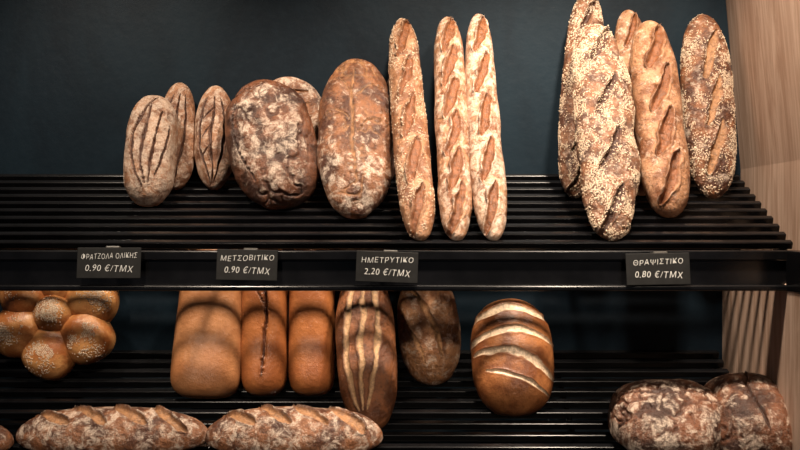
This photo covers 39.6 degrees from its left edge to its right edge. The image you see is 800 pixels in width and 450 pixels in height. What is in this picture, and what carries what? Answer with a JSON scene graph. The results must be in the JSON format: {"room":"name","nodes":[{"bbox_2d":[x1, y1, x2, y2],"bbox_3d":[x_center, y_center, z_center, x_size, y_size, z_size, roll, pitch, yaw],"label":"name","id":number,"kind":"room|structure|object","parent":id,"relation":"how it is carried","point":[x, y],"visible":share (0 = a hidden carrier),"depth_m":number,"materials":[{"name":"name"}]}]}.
{"room":"food shop","nodes":[
{"label":"food shop","id":0,"kind":"room"},
{"bbox_2d":[0,0,740,443],"bbox_3d":[-0.600,0.000,2.650,4.800,2.900,0.100,0,0,0],"label":"wall","id":1,"kind":"structure","parent":0,"point":[73,73],"depth_m":2.60,"materials":[{"name":"teal paint"}]},
{"bbox_2d":[0,350,728,449],"bbox_3d":[-0.399,0.416,2.383,2.402,0.247,0.445,0,0,0],"label":"display shelf","id":2,"kind":"object","parent":1,"relation":"attached to","point":[565,413],"visible":0.34,"depth_m":2.42,"materials":[{"name":"black metal"}]},
{"bbox_2d":[0,425,13,449],"bbox_3d":[-0.930,0.422,2.199,0.328,0.081,0.105,0,0,2],"label":"loaf","id":3,"kind":"object","parent":2,"relation":"on","point":[6,438],"visible":1,"depth_m":2.19,"materials":[{"name":"brown food"}]},
{"bbox_2d":[0,291,119,380],"bbox_3d":[-0.766,0.203,2.475,0.275,0.280,0.129,0,0,-6],"label":"bread","id":4,"kind":"object","parent":2,"relation":"on","point":[51,332],"visible":0.76,"depth_m":2.43,"materials":[{"name":"brown food"}]},
{"bbox_2d":[16,403,206,449],"bbox_3d":[-0.575,0.407,2.220,0.385,0.096,0.120,0,0,2],"label":"loaf","id":5,"kind":"object","parent":2,"relation":"on","point":[119,426],"visible":0.93,"depth_m":2.18,"materials":[{"name":"brown food"}]},
{"bbox_2d":[170,249,241,398],"bbox_3d":[-0.418,0.207,2.432,0.153,0.335,0.165,0,0,5],"label":"bread loaf","id":6,"kind":"object","parent":2,"relation":"on","point":[206,352],"visible":0.63,"depth_m":2.38,"materials":[{"name":"brown food"}]},
{"bbox_2d":[241,249,288,395],"bbox_3d":[-0.297,0.206,2.438,0.106,0.329,0.147,0,0,-7],"label":"bread loaf","id":7,"kind":"object","parent":2,"relation":"on","point":[264,314],"visible":0.66,"depth_m":2.39,"materials":[{"name":"brown food"}]},
{"bbox_2d":[205,404,382,449],"bbox_3d":[-0.212,0.407,2.217,0.354,0.100,0.125,0,0,-4],"label":"loaf","id":8,"kind":"object","parent":2,"relation":"on","point":[267,427],"visible":1,"depth_m":2.17,"materials":[{"name":"brown food"}]},
{"bbox_2d":[288,249,334,395],"bbox_3d":[-0.193,0.206,2.438,0.102,0.329,0.144,0,0,-5],"label":"bread loaf","id":9,"kind":"object","parent":2,"relation":"on","point":[311,354],"visible":0.64,"depth_m":2.39,"materials":[{"name":"brown food"}]},
{"bbox_2d":[335,291,396,428],"bbox_3d":[-0.071,0.258,2.349,0.127,0.333,0.182,0,0,-10],"label":"loaf","id":10,"kind":"object","parent":2,"relation":"on","point":[364,321],"visible":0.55,"depth_m":2.31,"materials":[{"name":"brown food"}]},
{"bbox_2d":[397,291,460,385],"bbox_3d":[0.064,0.229,2.452,0.142,0.250,0.092,0,0,-1],"label":"loaf","id":11,"kind":"object","parent":2,"relation":"on","point":[429,330],"visible":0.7,"depth_m":2.42,"materials":[{"name":"brown food"}]},
{"bbox_2d":[470,299,553,416],"bbox_3d":[0.241,0.281,2.374,0.176,0.243,0.148,0,0,-8],"label":"round loaf","id":12,"kind":"object","parent":2,"relation":"on","point":[512,356],"visible":1,"depth_m":2.33,"materials":[{"name":"brown food"}]},
{"bbox_2d":[608,379,721,449],"bbox_3d":[0.541,0.386,2.241,0.236,0.147,0.209,0,0,-4],"label":"loaf","id":13,"kind":"object","parent":2,"relation":"on","point":[647,414],"visible":0.82,"depth_m":2.17,"materials":[{"name":"brown food"}]},
{"bbox_2d":[704,371,792,449],"bbox_3d":[0.703,0.382,2.247,0.189,0.166,0.232,0,0,7],"label":"loaf","id":14,"kind":"object","parent":2,"relation":"on","point":[753,410],"visible":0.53,"depth_m":2.16,"materials":[{"name":"brown food"}]},
{"bbox_2d":[0,174,799,292],"bbox_3d":[-0.375,0.005,2.334,2.450,0.248,0.543,0,0,0],"label":"display shelf","id":15,"kind":"object","parent":1,"relation":"attached to","point":[38,211],"visible":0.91,"depth_m":2.23,"materials":[{"name":"black metal"}]},
{"bbox_2d":[76,246,140,277],"bbox_3d":[-0.565,0.072,2.165,0.124,0.063,0.022,0,0,0],"label":"price tag","id":16,"kind":"object","parent":15,"relation":"attached to","point":[110,261],"visible":1,"depth_m":2.16,"materials":[{"name":"black plastic"}]},
{"bbox_2d":[123,95,177,206],"bbox_3d":[-0.549,-0.164,2.443,0.113,0.250,0.141,0,0,-3],"label":"bread loaf","id":17,"kind":"object","parent":15,"relation":"on","point":[151,142],"visible":1,"depth_m":2.40,"materials":[{"name":"brown food"}]},
{"bbox_2d":[165,82,194,189],"bbox_3d":[-0.506,-0.204,2.529,0.081,0.250,0.094,0,0,-14],"label":"bread loaf","id":18,"kind":"object","parent":15,"relation":"on","point":[179,95],"visible":0.73,"depth_m":2.51,"materials":[{"name":"brown food"}]},
{"bbox_2d":[194,85,231,189],"bbox_3d":[-0.420,-0.200,2.523,0.098,0.241,0.090,0,0,25],"label":"bread loaf","id":19,"kind":"object","parent":15,"relation":"on","point":[211,154],"visible":0.89,"depth_m":2.49,"materials":[{"name":"brown food"}]},
{"bbox_2d":[216,248,277,280],"bbox_3d":[-0.297,0.077,2.165,0.120,0.064,0.022,0,0,0],"label":"price tag","id":20,"kind":"object","parent":15,"relation":"attached to","point":[250,264],"visible":1,"depth_m":2.16,"materials":[{"name":"black plastic"}]},
{"bbox_2d":[225,79,319,209],"bbox_3d":[-0.284,-0.180,2.438,0.222,0.293,0.143,0,0,29],"label":"bread loaf","id":21,"kind":"object","parent":15,"relation":"on","point":[271,142],"visible":0.99,"depth_m":2.40,"materials":[{"name":"brown food"}]},
{"bbox_2d":[273,77,320,140],"bbox_3d":[-0.253,-0.223,2.559,0.176,0.240,0.053,0,0,6],"label":"bread loaf","id":22,"kind":"object","parent":15,"relation":"on","point":[311,97],"visible":0.22,"depth_m":2.55,"materials":[{"name":"brown food"}]},
{"bbox_2d":[317,59,392,218],"bbox_3d":[-0.098,-0.195,2.432,0.168,0.364,0.212,0,0,0],"label":"bread loaf","id":23,"kind":"object","parent":15,"relation":"on","point":[355,141],"visible":0.98,"depth_m":2.38,"materials":[{"name":"brown food"}]},
{"bbox_2d":[355,250,417,283],"bbox_3d":[-0.025,0.081,2.165,0.122,0.065,0.022,0,0,0],"label":"price tag","id":24,"kind":"object","parent":15,"relation":"attached to","point":[390,266],"visible":1,"depth_m":2.16,"materials":[{"name":"black plastic"}]},
{"bbox_2d":[386,79,395,179],"bbox_3d":[-0.022,-0.222,2.561,0.049,0.236,0.046,0,0,34],"label":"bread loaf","id":25,"kind":"object","parent":15,"relation":"on","point":[387,83],"visible":0.1,"depth_m":2.54,"materials":[{"name":"brown food"}]},
{"bbox_2d":[388,18,434,240],"bbox_3d":[0.020,-0.221,2.389,0.079,0.505,0.329,0,0,-8],"label":"baguette","id":26,"kind":"object","parent":15,"relation":"on","point":[412,156],"visible":1,"depth_m":2.34,"materials":[{"name":"brown food"}]},
{"bbox_2d":[434,16,471,240],"bbox_3d":[0.111,-0.223,2.390,0.075,0.508,0.326,0,0,-2],"label":"baguette","id":27,"kind":"object","parent":15,"relation":"on","point":[454,192],"visible":1,"depth_m":2.35,"materials":[{"name":"brown food"}]},
{"bbox_2d":[465,14,506,240],"bbox_3d":[0.178,-0.226,2.391,0.076,0.515,0.325,0,0,-4],"label":"baguette","id":28,"kind":"object","parent":15,"relation":"on","point":[486,161],"visible":0.98,"depth_m":2.34,"materials":[{"name":"brown food"}]},
{"bbox_2d":[558,0,602,197],"bbox_3d":[0.407,-0.297,2.502,0.088,0.476,0.161,0,0,29],"label":"baguette","id":29,"kind":"object","parent":15,"relation":"on","point":[584,13],"visible":0.54,"depth_m":2.48,"materials":[{"name":"brown food"}]},
{"bbox_2d":[571,24,640,240],"bbox_3d":[0.437,-0.209,2.358,0.133,0.478,0.275,0,0,4],"label":"baguette","id":30,"kind":"object","parent":15,"relation":"on","point":[607,153],"visible":1,"depth_m":2.31,"materials":[{"name":"brown food"}]},
{"bbox_2d":[614,10,644,195],"bbox_3d":[0.532,-0.281,2.513,0.083,0.433,0.130,0,0,-6],"label":"baguette","id":31,"kind":"object","parent":15,"relation":"on","point":[628,22],"visible":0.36,"depth_m":2.54,"materials":[{"name":"brown food"}]},
{"bbox_2d":[625,251,690,285],"bbox_3d":[0.501,0.084,2.165,0.125,0.066,0.023,0,0,0],"label":"price tag","id":32,"kind":"object","parent":15,"relation":"attached to","point":[656,267],"visible":1,"depth_m":2.16,"materials":[{"name":"black plastic"}]},
{"bbox_2d":[630,20,689,217],"bbox_3d":[0.566,-0.238,2.422,0.108,0.446,0.200,0,0,-4],"label":"baguette","id":33,"kind":"object","parent":15,"relation":"on","point":[661,141],"visible":0.98,"depth_m":2.39,"materials":[{"name":"brown food"}]},
{"bbox_2d":[680,14,736,198],"bbox_3d":[0.692,-0.271,2.494,0.121,0.427,0.140,0,0,4],"label":"bread loaf","id":34,"kind":"object","parent":15,"relation":"on","point":[706,74],"visible":0.97,"depth_m":2.46,"materials":[{"name":"brown food"}]},
{"bbox_2d":[722,0,799,449],"bbox_3d":[0.788,0.000,2.200,0.137,2.900,0.800,0,0,0],"label":"wall","id":35,"kind":"structure","parent":0,"point":[761,329],"depth_m":2.34,"materials":[{"name":"brown wood"}]}
]}

